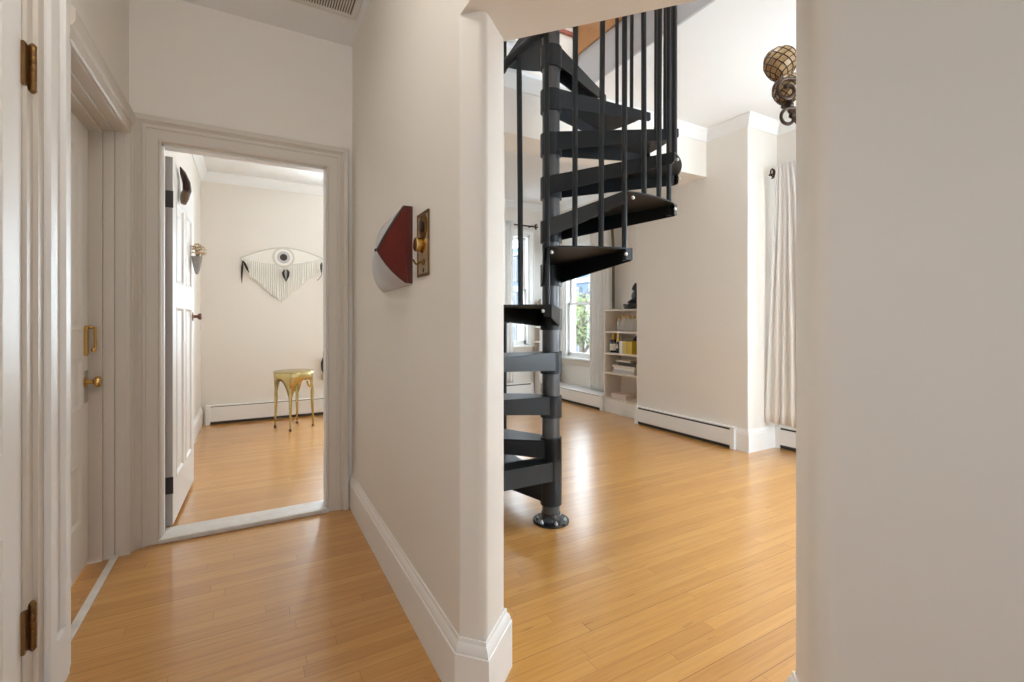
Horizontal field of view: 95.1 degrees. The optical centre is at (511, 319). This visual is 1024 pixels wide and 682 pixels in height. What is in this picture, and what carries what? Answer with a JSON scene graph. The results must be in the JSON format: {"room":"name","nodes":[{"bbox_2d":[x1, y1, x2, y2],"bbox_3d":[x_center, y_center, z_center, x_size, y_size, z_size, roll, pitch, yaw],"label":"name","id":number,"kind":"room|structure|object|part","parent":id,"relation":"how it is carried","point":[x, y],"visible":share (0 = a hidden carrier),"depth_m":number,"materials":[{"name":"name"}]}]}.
{"room":"hallway","nodes":[
{"label":"hallway","id":0,"kind":"room"},
{"bbox_2d":[71,0,128,102],"bbox_3d":[-0.847,-0.350,0.070,0.300,3.100,5.550,0,0,-29],"label":"wall","id":1,"kind":"structure","parent":0,"point":[106,21],"depth_m":2.15,"materials":[{"name":"beige paint"}]},
{"bbox_2d":[0,0,36,681],"bbox_3d":[-1.187,0.124,0.971,0.063,2.128,0.860,0,0,-29],"label":"door","id":2,"kind":"structure","parent":1,"relation":"in","point":[15,70],"depth_m":1.25,"materials":[{"name":"white paint"}]},
{"bbox_3d":[-1.252,-0.235,1.083,0.026,1.174,0.254,0,0,-29],"label":"panel","id":3,"kind":"part","parent":2,"relation":"part of","materials":[{"name":"white paint"}]},
{"bbox_3d":[-1.252,0.745,1.083,0.026,0.383,0.254,0,0,-29],"label":"panel","id":4,"kind":"part","parent":2,"relation":"part of","materials":[{"name":"white paint"}]},
{"bbox_2d":[71,111,101,585],"bbox_3d":[-1.866,0.129,1.934,0.102,2.118,0.844,0,0,-29],"label":"door","id":5,"kind":"structure","parent":1,"relation":"in","point":[80,328],"depth_m":2.19,"materials":[{"name":"white paint"}]},
{"bbox_3d":[-1.975,-0.375,2.086,0.026,0.854,0.279,0,0,-29],"label":"panel","id":6,"kind":"part","parent":5,"relation":"part of","materials":[{"name":"white paint"}]},
{"bbox_3d":[-1.975,0.300,2.086,0.026,0.244,0.279,0,0,-29],"label":"panel","id":7,"kind":"part","parent":5,"relation":"part of","materials":[{"name":"white paint"}]},
{"bbox_3d":[-1.975,0.815,2.086,0.026,0.294,0.279,0,0,-29],"label":"panel","id":8,"kind":"part","parent":5,"relation":"part of","materials":[{"name":"white paint"}]},
{"bbox_3d":[-2.063,0.323,2.268,0.004,0.155,0.050,0,0,-29],"label":"key plate","id":9,"kind":"part","parent":5,"relation":"part of","materials":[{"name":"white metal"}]},
{"bbox_3d":[-2.033,0.300,2.273,0.062,0.060,0.060,0,0,-29],"label":"knob","id":10,"kind":"part","parent":5,"relation":"part of","materials":[{"name":"gold metal"}]},
{"bbox_2d":[165,150,200,417],"bbox_3d":[-2.862,-0.350,3.985,0.120,3.100,3.250,0,0,-29],"label":"wall","id":11,"kind":"structure","parent":0,"point":[184,160],"depth_m":4.92,"materials":[{"name":"beige paint"}]},
{"bbox_2d":[194,407,202,442],"bbox_3d":[-2.779,1.097,3.980,0.020,0.207,3.140,0,0,-29],"label":"baseboard","id":12,"kind":"structure","parent":11,"relation":"attached to","point":[198,420],"depth_m":4.90,"materials":[{"name":"white paint"}]},
{"bbox_2d":[203,156,322,185],"bbox_3d":[-1.924,-1.760,4.510,2.350,0.120,3.250,0,0,-29],"label":"ceiling","id":13,"kind":"structure","parent":0,"point":[211,163],"depth_m":5.36,"materials":[{"name":"white paint"}]},
{"bbox_2d":[181,0,369,46],"bbox_3d":[-0.219,-1.805,0.238,1.550,0.100,5.630,0,0,-29],"label":"ceiling","id":14,"kind":"structure","parent":0,"point":[286,14],"depth_m":2.71,"materials":[{"name":"white paint"}]},
{"bbox_2d":[290,0,362,19],"bbox_3d":[-1.052,-1.750,2.270,0.703,0.011,0.668,0,0,-29],"label":"ceiling vent","id":15,"kind":"object","parent":14,"relation":"in","point":[350,9],"visible":1,"depth_m":2.61,"materials":[{"name":"metal"}]},
{"bbox_2d":[129,0,504,481],"bbox_3d":[-1.215,-0.450,2.987,2.600,3.300,0.140,0,0,-29],"label":"wall","id":16,"kind":"structure","parent":0,"point":[188,61],"depth_m":2.71,"materials":[{"name":"beige paint"}]},
{"bbox_2d":[165,156,202,525],"bbox_3d":[-2.124,0.120,3.050,0.097,2.100,0.870,0,0,-27],"label":"door","id":17,"kind":"structure","parent":16,"relation":"in","point":[179,218],"depth_m":2.83,"materials":[{"name":"white paint"}]},
{"bbox_3d":[-2.059,-0.460,2.887,0.024,0.484,0.264,0,0,-28],"label":"panel","id":18,"kind":"part","parent":17,"relation":"part of","materials":[{"name":"white paint"}]},
{"bbox_3d":[-2.059,0.425,2.887,0.024,1.014,0.264,0,0,-28],"label":"panel","id":19,"kind":"part","parent":17,"relation":"part of","materials":[{"name":"white paint"}]},
{"bbox_2d":[180,167,191,204],"bbox_3d":[-2.006,-0.811,2.864,0.048,0.210,0.152,0,0,-18],"label":"carved horn","id":20,"kind":"object","parent":17,"relation":"hanging from","point":[185,194],"visible":1,"depth_m":2.86,"materials":[{"name":"brown"}]},
{"bbox_3d":[-2.225,-0.460,3.206,0.024,0.484,0.264,0,0,-28],"label":"panel","id":21,"kind":"part","parent":17,"relation":"part of","materials":[{"name":"white paint"}]},
{"bbox_3d":[-2.225,0.425,3.206,0.024,1.014,0.264,0,0,-28],"label":"panel","id":22,"kind":"part","parent":17,"relation":"part of","materials":[{"name":"white paint"}]},
{"bbox_3d":[-2.275,-0.025,3.385,0.061,0.060,0.060,0,0,-29],"label":"knob","id":23,"kind":"part","parent":17,"relation":"part of","materials":[{"name":"brown metal"}]},
{"bbox_2d":[191,243,207,273],"bbox_3d":[-2.223,-0.435,3.331,0.096,0.221,0.095,0,0,20],"label":"bouquet","id":24,"kind":"object","parent":17,"relation":"hanging from","point":[196,260],"visible":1,"depth_m":3.31,"materials":[{"name":"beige plant"}]},
{"bbox_2d":[21,0,348,681],"bbox_3d":[-1.321,-0.010,2.157,1.292,2.420,1.455,0,0,-29],"label":"door frame","id":25,"kind":"structure","parent":16,"relation":"attached to","point":[152,131],"depth_m":2.32,"materials":[{"name":"white paint"}]},
{"bbox_2d":[504,68,570,95],"bbox_3d":[-0.165,-1.812,3.425,1.620,0.115,0.062,0,0,-29],"label":"crown molding","id":26,"kind":"structure","parent":16,"relation":"attached to","point":[531,84],"depth_m":3.57,"materials":[{"name":"white paint"}]},
{"bbox_2d":[201,181,541,424],"bbox_3d":[-1.435,-0.450,6.646,5.210,3.300,0.200,0,0,-29],"label":"wall","id":27,"kind":"structure","parent":0,"point":[248,334],"depth_m":5.62,"materials":[{"name":"beige paint"}]},
{"bbox_2d":[191,154,322,195],"bbox_3d":[-1.882,-1.647,4.476,2.070,0.115,3.150,0,0,-29],"label":"crown molding","id":28,"kind":"structure","parent":27,"relation":"attached to","point":[209,176],"depth_m":5.56,"materials":[{"name":"white paint"}]},
{"bbox_2d":[240,247,322,301],"bbox_3d":[-2.804,-0.557,5.733,0.916,0.674,0.041,0,0,-29],"label":"wall hanging","id":29,"kind":"object","parent":27,"relation":"hanging from","point":[282,257],"depth_m":5.72,"materials":[{"name":"beige fabric"}]},
{"bbox_3d":[-2.810,-0.781,5.743,0.916,0.227,0.016,0,0,-29],"label":"eyelid cord","id":30,"kind":"part","parent":29,"relation":"part of","materials":[{"name":"beige fabric"}]},
{"bbox_2d":[321,358,322,379],"bbox_3d":[-2.400,0.580,5.948,0.056,0.360,0.064,0,0,-29],"label":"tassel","id":31,"kind":"object","parent":27,"relation":"hanging from","point":[322,358],"visible":0.37,"depth_m":5.93,"materials":[{"name":"black fabric"}]},
{"bbox_2d":[513,228,535,351],"bbox_3d":[-0.017,-0.460,7.397,0.810,1.950,0.235,0,0,-29],"label":"window","id":32,"kind":"structure","parent":27,"relation":"in","point":[527,344],"depth_m":7.49,"materials":[{"name":"white paint"}]},
{"bbox_3d":[-0.038,-0.887,7.436,0.546,0.871,0.036,0,0,-29],"label":"sash","id":33,"kind":"part","parent":32,"relation":"part of","materials":[{"name":"white paint"}]},
{"bbox_3d":[-0.019,-0.053,7.402,0.546,0.889,0.036,0,0,-29],"label":"sash","id":34,"kind":"part","parent":32,"relation":"part of","materials":[{"name":"white paint"}]},
{"bbox_3d":[-0.031,-0.475,7.423,0.604,1.754,0.176,0,0,-29],"label":"frame","id":35,"kind":"part","parent":32,"relation":"part of","materials":[{"name":"white paint"}]},
{"bbox_3d":[-0.012,0.414,7.389,0.810,0.028,0.215,0,0,-29],"label":"sill","id":36,"kind":"part","parent":32,"relation":"part of","materials":[{"name":"white paint"}]},
{"bbox_2d":[514,224,537,229],"bbox_3d":[-0.013,-1.480,7.329,0.878,0.104,0.213,0,0,-29],"label":"curtain rod","id":37,"kind":"object","parent":27,"relation":"attached to","point":[528,226],"visible":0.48,"depth_m":7.39,"materials":[{"name":"brown metal"}]},
{"bbox_2d":[505,220,513,382],"bbox_3d":[-0.088,-0.275,7.171,0.270,2.490,0.077,0,0,-29],"label":"curtain","id":38,"kind":"object","parent":37,"relation":"hanging from","point":[509,225],"visible":0.43,"depth_m":7.20,"materials":[{"name":"white fabric"}]},
{"bbox_2d":[352,0,503,640],"bbox_3d":[-0.533,-0.450,2.316,0.184,3.300,1.938,0,0,-29],"label":"wall","id":39,"kind":"structure","parent":0,"point":[428,76],"depth_m":1.64,"materials":[{"name":"beige paint"}]},
{"bbox_2d":[372,205,412,292],"bbox_3d":[-0.580,-0.297,2.058,0.152,0.327,0.462,0,0,-29],"label":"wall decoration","id":40,"kind":"object","parent":39,"relation":"attached to","point":[392,264],"visible":1,"depth_m":1.88,"materials":[{"name":"red paint"}]},
{"bbox_2d":[412,209,429,277],"bbox_3d":[-0.348,-0.286,1.760,0.038,0.244,0.136,0,0,-29],"label":"lock plate","id":41,"kind":"object","parent":39,"relation":"attached to","point":[421,243],"visible":1,"depth_m":1.75,"materials":[{"name":"gold metal"}]},
{"bbox_3d":[-0.349,-0.283,1.760,0.034,0.060,0.060,0,0,-29],"label":"knob","id":42,"kind":"part","parent":41,"relation":"part of","materials":[{"name":"gold metal"}]},
{"bbox_3d":[-0.334,-0.286,1.768,0.004,0.240,0.132,0,0,-29],"label":"plate","id":43,"kind":"part","parent":41,"relation":"part of","materials":[{"name":"gold metal"}]},
{"bbox_2d":[349,474,511,681],"bbox_3d":[-0.488,1.097,2.250,0.238,0.207,1.857,0,0,-29],"label":"baseboard","id":44,"kind":"structure","parent":39,"relation":"attached to","point":[454,657],"depth_m":1.64,"materials":[{"name":"white paint"}]},
{"bbox_2d":[65,400,795,681],"bbox_3d":[-0.279,1.240,2.136,7.600,0.080,9.200,0,0,-29],"label":"floor","id":45,"kind":"structure","parent":0,"point":[674,560],"depth_m":2.16,"materials":[{"name":"brown wood"}]},
{"bbox_2d":[71,555,118,640],"bbox_3d":[-1.795,1.194,1.987,0.030,0.012,0.868,0,0,-29],"label":"threshold","id":46,"kind":"object","parent":45,"relation":"on","point":[76,623],"visible":0.56,"depth_m":2.01,"materials":[{"name":"white wood"}]},
{"bbox_2d":[158,500,328,543],"bbox_3d":[-1.556,1.187,2.779,0.860,0.026,0.170,0,0,-29],"label":"threshold","id":47,"kind":"object","parent":45,"relation":"on","point":[203,528],"visible":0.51,"depth_m":2.73,"materials":[{"name":"white wood"}]},
{"bbox_2d":[206,397,322,425],"bbox_3d":[-2.667,1.089,5.807,1.900,0.222,0.064,0,0,-29],"label":"baseboard heater","id":48,"kind":"object","parent":45,"relation":"on","point":[260,410],"visible":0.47,"depth_m":5.57,"materials":[{"name":"white paint"}]},
{"bbox_2d":[273,369,313,431],"bbox_3d":[-2.442,0.882,5.239,0.419,0.635,0.418,0,0,-29],"label":"stool","id":49,"kind":"object","parent":45,"relation":"on","point":[292,379],"visible":1,"depth_m":5.14,"materials":[{"name":"gold metal"}]},
{"bbox_3d":[-2.635,0.956,5.225,0.038,0.441,0.038,0,0,-29],"label":"leg","id":50,"kind":"part","parent":49,"relation":"part of","materials":[{"name":"gold metal"}]},
{"bbox_3d":[-2.393,0.956,5.055,0.037,0.441,0.037,0,0,16],"label":"leg","id":51,"kind":"part","parent":49,"relation":"part of","materials":[{"name":"gold metal"}]},
{"bbox_3d":[-2.444,0.571,5.239,0.414,0.012,0.414,0,0,-29],"label":"seat","id":52,"kind":"part","parent":49,"relation":"part of","materials":[{"name":"gold metal"}]},
{"bbox_3d":[-2.492,0.956,5.423,0.037,0.441,0.037,0,0,16],"label":"leg","id":53,"kind":"part","parent":49,"relation":"part of","materials":[{"name":"gold metal"}]},
{"bbox_3d":[-2.264,0.956,5.301,0.037,0.441,0.037,0,0,16],"label":"leg","id":54,"kind":"part","parent":49,"relation":"part of","materials":[{"name":"gold metal"}]},
{"bbox_2d":[507,382,533,393],"bbox_3d":[-0.517,1.097,7.011,1.950,0.207,0.064,0,0,-29],"label":"baseboard heater","id":55,"kind":"object","parent":45,"relation":"on","point":[526,387],"visible":0.28,"depth_m":7.35,"materials":[{"name":"white paint"}]},
{"bbox_3d":[-0.504,1.094,6.988,1.950,0.142,0.006,0,0,-29],"label":"panel","id":56,"kind":"part","parent":55,"relation":"part of","materials":[{"name":"white paint"}]},
{"bbox_2d":[534,326,541,393],"bbox_3d":[0.537,0.534,7.513,0.324,1.338,0.205,0,0,-29],"label":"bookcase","id":57,"kind":"object","parent":45,"relation":"on","point":[537,386],"visible":0.11,"depth_m":7.49,"materials":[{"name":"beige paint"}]},
{"bbox_2d":[560,382,603,410],"bbox_3d":[0.994,1.099,6.852,0.334,0.202,1.375,0,0,-29],"label":"baseboard heater","id":58,"kind":"object","parent":45,"relation":"on","point":[581,395],"visible":0.52,"depth_m":6.59,"materials":[{"name":"white paint"}]},
{"bbox_3d":[0.853,1.091,6.773,0.006,0.149,1.375,0,0,-29],"label":"panel","id":59,"kind":"part","parent":58,"relation":"part of","materials":[{"name":"white paint"}]},
{"bbox_2d":[504,5,681,528],"bbox_3d":[0.232,-1.048,2.792,1.470,4.496,1.466,0,0,21],"label":"spiral staircase","id":60,"kind":"structure","parent":45,"relation":"on","point":[539,477],"depth_m":2.65,"materials":[{"name":"metal"}]},
{"bbox_3d":[0.232,-1.638,2.794,1.442,3.328,1.442,0,0,-29],"label":"handrail","id":61,"kind":"part","parent":60,"relation":"part of","materials":[{"name":"black metal"}]},
{"bbox_3d":[-0.131,0.882,2.585,0.768,0.112,0.130,0,0,-29],"label":"brace arm","id":62,"kind":"part","parent":60,"relation":"part of","materials":[{"name":"black metal"}]},
{"bbox_3d":[0.233,1.171,2.794,0.216,0.058,0.216,0,0,-29],"label":"plate","id":63,"kind":"part","parent":60,"relation":"part of","materials":[{"name":"black metal"}]},
{"bbox_2d":[603,309,636,418],"bbox_3d":[1.517,0.534,5.930,0.306,1.338,0.734,0,0,-29],"label":"bookcase","id":64,"kind":"object","parent":45,"relation":"on","point":[613,382],"visible":0.42,"depth_m":6.17,"materials":[{"name":"beige paint"}]},
{"bbox_2d":[610,333,615,352],"bbox_3d":[1.323,0.286,6.111,0.086,0.275,0.085,0,0,-29],"label":"champagne bottle","id":65,"kind":"object","parent":64,"relation":"on","point":[613,339],"visible":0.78,"depth_m":6.08,"materials":[{"name":"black glass"}]},
{"bbox_2d":[616,333,620,352],"bbox_3d":[1.376,0.295,6.037,0.076,0.258,0.075,0,0,-29],"label":"wine bottle","id":66,"kind":"object","parent":64,"relation":"on","point":[618,334],"visible":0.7,"depth_m":6.02,"materials":[{"name":"black glass"}]},
{"bbox_2d":[617,317,620,330],"bbox_3d":[1.385,0.052,6.019,0.068,0.184,0.067,0,0,-29],"label":"glass carafe","id":67,"kind":"object","parent":64,"relation":"on","point":[619,318],"visible":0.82,"depth_m":5.99,"materials":[{"name":"white"}]},
{"bbox_2d":[619,341,622,353],"bbox_3d":[1.443,0.345,5.967,0.151,0.158,0.054,0,0,-29],"label":"book","id":68,"kind":"object","parent":64,"relation":"on","point":[620,342],"visible":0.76,"depth_m":5.93,"materials":[{"name":"white paper"}]},
{"bbox_3d":[1.513,0.156,5.928,0.281,0.022,0.694,0,0,-29],"label":"shelf","id":69,"kind":"part","parent":64,"relation":"part of","materials":[{"name":"beige paint"}]},
{"bbox_3d":[1.513,0.436,5.928,0.281,0.022,0.694,0,0,-29],"label":"shelf","id":70,"kind":"part","parent":64,"relation":"part of","materials":[{"name":"beige paint"}]},
{"bbox_3d":[1.513,0.691,5.928,0.281,0.022,0.694,0,0,-29],"label":"shelf","id":71,"kind":"part","parent":64,"relation":"part of","materials":[{"name":"beige paint"}]},
{"bbox_3d":[1.513,1.021,5.928,0.281,0.022,0.694,0,0,-29],"label":"shelf","id":72,"kind":"part","parent":64,"relation":"part of","materials":[{"name":"beige paint"}]},
{"bbox_2d":[611,392,633,399],"bbox_3d":[1.421,0.979,6.017,0.148,0.062,0.278,0,0,-29],"label":"storage box","id":73,"kind":"object","parent":64,"relation":"on","point":[618,395],"visible":1,"depth_m":5.96,"materials":[{"name":"beige cardboard"}]},
{"bbox_3d":[1.421,0.957,6.017,0.148,0.017,0.278,0,0,-29],"label":"lid","id":74,"kind":"part","parent":73,"relation":"part of","materials":[{"name":"beige cardboard"}]},
{"bbox_2d":[621,315,626,330],"bbox_3d":[1.425,0.040,5.950,0.068,0.209,0.067,0,0,-29],"label":"glass carafe","id":75,"kind":"object","parent":64,"relation":"on","point":[623,321],"visible":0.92,"depth_m":5.92,"materials":[{"name":"white"}]},
{"bbox_2d":[623,341,625,353],"bbox_3d":[1.476,0.345,5.908,0.151,0.158,0.049,0,0,-29],"label":"book","id":76,"kind":"object","parent":64,"relation":"on","point":[624,342],"visible":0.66,"depth_m":5.87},
{"bbox_2d":[613,369,636,374],"bbox_3d":[1.482,0.658,5.953,0.196,0.044,0.380,0,0,-29],"label":"book","id":77,"kind":"object","parent":64,"relation":"on","point":[614,370],"visible":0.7,"depth_m":5.88,"materials":[{"name":"white paper"}]},
{"bbox_2d":[614,367,636,371],"bbox_3d":[1.485,0.621,5.938,0.186,0.032,0.370,0,0,-29],"label":"book","id":78,"kind":"object","parent":77,"relation":"on","point":[616,368],"visible":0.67,"depth_m":5.86,"materials":[{"name":"white paper"}]},
{"bbox_2d":[612,364,636,369],"bbox_3d":[1.484,0.593,5.949,0.196,0.028,0.410,0,0,-29],"label":"book","id":79,"kind":"object","parent":78,"relation":"on","point":[614,365],"visible":0.6,"depth_m":5.89,"materials":[{"name":"beige paper"}]},
{"bbox_2d":[618,362,636,366],"bbox_3d":[1.508,0.556,5.887,0.176,0.048,0.320,0,0,-29],"label":"book","id":80,"kind":"object","parent":79,"relation":"on","point":[619,363],"visible":0.63,"depth_m":5.82,"materials":[{"name":"black paper"}]},
{"bbox_2d":[616,359,636,362],"bbox_3d":[1.471,0.523,5.942,0.166,0.022,0.270,0,0,-29],"label":"book","id":81,"kind":"object","parent":80,"relation":"on","point":[622,360],"visible":0.81,"depth_m":5.92,"materials":[{"name":"beige paper"}]},
{"bbox_2d":[626,315,631,330],"bbox_3d":[1.468,0.042,5.871,0.068,0.204,0.067,0,0,-29],"label":"glass carafe","id":82,"kind":"object","parent":64,"relation":"on","point":[628,321],"visible":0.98,"depth_m":5.85,"materials":[{"name":"white"}]},
{"bbox_2d":[623,283,636,308],"bbox_3d":[1.477,-0.299,5.861,0.258,0.327,0.265,0,0,-29],"label":"seated statue","id":83,"kind":"object","parent":64,"relation":"on","point":[632,304],"visible":0.92,"depth_m":5.76,"materials":[{"name":"black stone"}]},
{"bbox_2d":[628,341,636,353],"bbox_3d":[1.524,0.346,5.822,0.151,0.156,0.063,0,0,-29],"label":"book","id":84,"kind":"object","parent":64,"relation":"on","point":[632,346],"visible":0.73,"depth_m":5.78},
{"bbox_2d":[631,316,636,331],"bbox_3d":[1.512,0.050,5.793,0.068,0.189,0.067,0,0,-29],"label":"glass carafe","id":85,"kind":"object","parent":64,"relation":"on","point":[634,321],"visible":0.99,"depth_m":5.77,"materials":[{"name":"white"}]},
{"bbox_2d":[634,405,736,449],"bbox_3d":[1.753,1.097,4.887,0.049,0.207,1.285,0,0,-29],"label":"baseboard heater","id":86,"kind":"object","parent":45,"relation":"on","point":[703,430],"visible":1,"depth_m":4.77,"materials":[{"name":"white paint"}]},
{"bbox_2d":[775,425,795,450],"bbox_3d":[2.970,1.097,3.600,0.064,0.207,1.900,0,0,-29],"label":"baseboard heater","id":87,"kind":"object","parent":45,"relation":"on","point":[785,437],"visible":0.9,"depth_m":4.33,"materials":[{"name":"white paint"}]},
{"bbox_3d":[2.946,1.094,3.587,0.006,0.142,1.900,0,0,-29],"label":"panel","id":88,"kind":"part","parent":87,"relation":"part of","materials":[{"name":"white paint"}]},
{"bbox_2d":[511,27,572,59],"bbox_3d":[-0.201,-2.270,3.486,1.616,0.300,0.120,0,0,-29],"label":"wall","id":89,"kind":"structure","parent":0,"point":[566,42],"depth_m":3.78,"materials":[{"name":"beige paint"}]},
{"bbox_2d":[560,29,572,36],"bbox_3d":[-0.199,-2.317,3.483,1.616,0.035,0.128,0,0,-29],"label":"trim","id":90,"kind":"structure","parent":89,"relation":"attached to","point":[563,31],"depth_m":3.77,"materials":[{"name":"brown wood"}]},
{"bbox_2d":[578,15,627,54],"bbox_3d":[0.967,-2.375,3.120,0.064,0.410,1.900,0,0,-29],"label":"trim","id":91,"kind":"structure","parent":89,"relation":"attached to","point":[588,34],"depth_m":3.69,"materials":[{"name":"orange wood"}]},
{"bbox_2d":[578,0,715,82],"bbox_3d":[0.981,-2.014,3.071,0.016,0.311,1.800,0,0,-29],"label":"trim","id":92,"kind":"structure","parent":89,"relation":"attached to","point":[589,59],"depth_m":3.39,"materials":[{"name":"white paint"}]},
{"bbox_2d":[460,0,698,40],"bbox_3d":[1.428,-1.529,0.307,1.642,1.142,3.740,0,0,-29],"label":"wall header","id":93,"kind":"structure","parent":0,"point":[513,19],"depth_m":1.45,"materials":[{"name":"beige paint"}]},
{"bbox_2d":[504,47,705,184],"bbox_3d":[0.632,-1.738,4.090,3.700,0.645,0.320,0,0,-29],"label":"beam","id":94,"kind":"structure","parent":0,"point":[691,152],"depth_m":3.79,"materials":[{"name":"beige paint"}]},
{"bbox_2d":[505,0,795,203],"bbox_3d":[1.289,-2.015,3.071,3.950,0.310,9.100,0,0,-29],"label":"ceiling","id":95,"kind":"structure","parent":0,"point":[722,49],"depth_m":3.49,"materials":[{"name":"white paint"}]},
{"bbox_2d":[763,45,795,125],"bbox_3d":[1.620,-1.420,2.430,0.672,0.880,0.492,0,0,-29],"label":"chandelier","id":96,"kind":"object","parent":95,"relation":"hanging from","point":[779,64],"visible":0.39,"depth_m":2.38,"materials":[{"name":"brown metal"}]},
{"bbox_3d":[1.405,-1.338,2.451,0.156,0.169,0.156,0,0,-29],"label":"globe","id":97,"kind":"part","parent":96,"relation":"part of","materials":[{"name":"orange glass"}]},
{"bbox_3d":[1.411,-1.179,2.389,0.132,0.143,0.132,0,0,-29],"label":"globe","id":98,"kind":"part","parent":96,"relation":"part of","materials":[{"name":"orange glass"}]},
{"bbox_2d":[560,129,795,427],"bbox_3d":[2.886,-0.450,4.035,0.220,3.300,8.820,0,0,-29],"label":"wall","id":99,"kind":"structure","parent":0,"point":[625,273],"depth_m":6.32,"materials":[{"name":"beige paint"}]},
{"bbox_2d":[560,241,589,366],"bbox_3d":[1.107,-0.235,7.136,0.255,1.860,1.040,0,0,-29],"label":"window","id":100,"kind":"structure","parent":99,"relation":"in","point":[568,303],"depth_m":7.45,"materials":[{"name":"white paint"}]},
{"bbox_3d":[1.098,0.594,7.131,0.235,0.028,1.040,0,0,-29],"label":"sill","id":101,"kind":"part","parent":100,"relation":"part of","materials":[{"name":"white paint"}]},
{"bbox_3d":[1.133,-0.250,7.150,0.196,1.664,0.834,0,0,-29],"label":"frame","id":102,"kind":"part","parent":100,"relation":"part of","materials":[{"name":"white paint"}]},
{"bbox_3d":[1.102,0.146,7.133,0.036,0.849,0.776,0,0,-29],"label":"sash","id":103,"kind":"part","parent":100,"relation":"part of","materials":[{"name":"white paint"}]},
{"bbox_3d":[1.137,-0.642,7.153,0.036,0.821,0.776,0,0,-29],"label":"sash","id":104,"kind":"part","parent":100,"relation":"part of","materials":[{"name":"glass"}]},
{"bbox_2d":[769,168,774,178],"bbox_3d":[2.885,-1.345,3.610,0.213,0.104,1.757,0,0,-29],"label":"curtain rod","id":105,"kind":"object","parent":99,"relation":"attached to","point":[772,171],"visible":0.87,"depth_m":4.29,"materials":[{"name":"brown metal"}]},
{"bbox_2d":[765,160,795,426],"bbox_3d":[2.454,-0.228,4.166,0.062,2.345,0.443,0,0,-29],"label":"curtain","id":106,"kind":"object","parent":105,"relation":"hanging from","point":[780,401],"visible":0.7,"depth_m":4.20,"materials":[{"name":"beige fabric"}]},
{"bbox_3d":[1.119,-1.300,6.885,0.213,0.103,1.577,0,0,-29],"label":"curtain rod","id":107,"kind":"object","parent":99,"relation":"attached to","visible":0},
{"bbox_2d":[538,287,541,382],"bbox_3d":[0.553,-0.160,7.217,0.302,2.280,0.069,0,0,13],"label":"curtain","id":108,"kind":"object","parent":107,"relation":"hanging from","point":[540,346],"visible":0.04,"depth_m":7.24,"materials":[{"name":"white fabric"}]},
{"bbox_2d":[589,230,609,391],"bbox_3d":[1.209,-0.170,6.513,0.058,2.320,0.432,0,0,-29],"label":"curtain","id":109,"kind":"object","parent":107,"relation":"hanging from","point":[599,281],"visible":0.66,"depth_m":6.56,"materials":[{"name":"white fabric"}]},
{"bbox_2d":[611,229,614,309],"bbox_3d":[1.363,-0.170,6.325,0.046,2.320,0.062,0,0,-41],"label":"lining","id":110,"kind":"object","parent":107,"relation":"hanging from","point":[612,230],"visible":0.31,"depth_m":6.33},
{"bbox_2d":[637,126,776,428],"bbox_3d":[1.993,-0.450,4.965,0.450,3.300,1.405,0,0,-29],"label":"wall","id":111,"kind":"structure","parent":0,"point":[704,271],"depth_m":4.57,"materials":[{"name":"beige paint"}]},
{"bbox_2d":[505,192,614,211],"bbox_3d":[0.097,-1.812,6.049,2.680,0.115,2.340,0,0,-29],"label":"crown molding","id":112,"kind":"structure","parent":111,"relation":"attached to","point":[565,205],"depth_m":7.31,"materials":[{"name":"white paint"}]},
{"bbox_2d":[598,98,795,142],"bbox_3d":[2.745,-1.812,1.996,2.020,0.115,5.400,0,0,-29],"label":"crown molding","id":113,"kind":"structure","parent":111,"relation":"attached to","point":[752,119],"depth_m":4.37,"materials":[{"name":"white paint"}]},
{"bbox_2d":[736,424,777,452],"bbox_3d":[2.303,1.097,4.381,0.460,0.207,0.125,0,0,-29],"label":"baseboard","id":114,"kind":"structure","parent":111,"relation":"attached to","point":[761,438],"depth_m":4.29,"materials":[{"name":"white paint"}]},
{"bbox_2d":[796,0,1023,681],"bbox_3d":[1.394,0.111,1.017,1.326,2.178,0.174,0,0,19],"label":"wall","id":115,"kind":"structure","parent":0,"point":[910,113],"depth_m":1.09,"materials":[{"name":"beige paint"}]},
{"bbox_2d":[785,671,797,681],"bbox_3d":[1.385,1.097,1.020,1.346,0.207,0.214,0,0,19],"label":"baseboard","id":116,"kind":"structure","parent":115,"relation":"attached to","point":[792,678],"depth_m":1.32,"materials":[{"name":"white paint"}]},
{"label":"outside","id":117,"kind":"structure","parent":0,"visible":0},
{"bbox_3d":[12.747,4.550,23.184,35.100,0.100,52.000,0,0,-29],"label":"street","id":118,"kind":"object","parent":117,"visible":0},
{"bbox_2d":[513,248,589,352],"bbox_3d":[3.245,0.000,29.325,5.680,9.000,20.000,0,0,-29],"label":"house","id":119,"kind":"structure","parent":118,"relation":"on","point":[582,283],"depth_m":28.65,"materials":[{"name":"white paint"}]},
{"bbox_3d":[0.033,-3.150,29.331,0.080,1.300,0.750,0,0,-29],"label":"pane","id":120,"kind":"part","parent":119,"relation":"part of","materials":[{"name":"glass"}]},
{"bbox_3d":[0.872,-3.025,27.996,0.120,2.350,20.000,0,0,-29],"label":"cornice","id":121,"kind":"part","parent":119,"relation":"part of","materials":[{"name":"white paint"}]},
{"bbox_2d":[576,293,589,352],"bbox_3d":[2.081,1.847,13.885,1.896,5.319,1.932,0,0,-29],"label":"street tree","id":122,"kind":"object","parent":118,"relation":"on","point":[581,331],"visible":0.25,"depth_m":13.64,"materials":[{"name":"green plant"}]},
{"bbox_2d":[576,287,589,327],"bbox_3d":[2.099,1.665,15.925,1.616,5.683,1.648,0,0,-29],"label":"street tree","id":123,"kind":"object","parent":118,"relation":"on","point":[583,295],"visible":0.05,"depth_m":15.67,"materials":[{"name":"green plant"}]}
]}

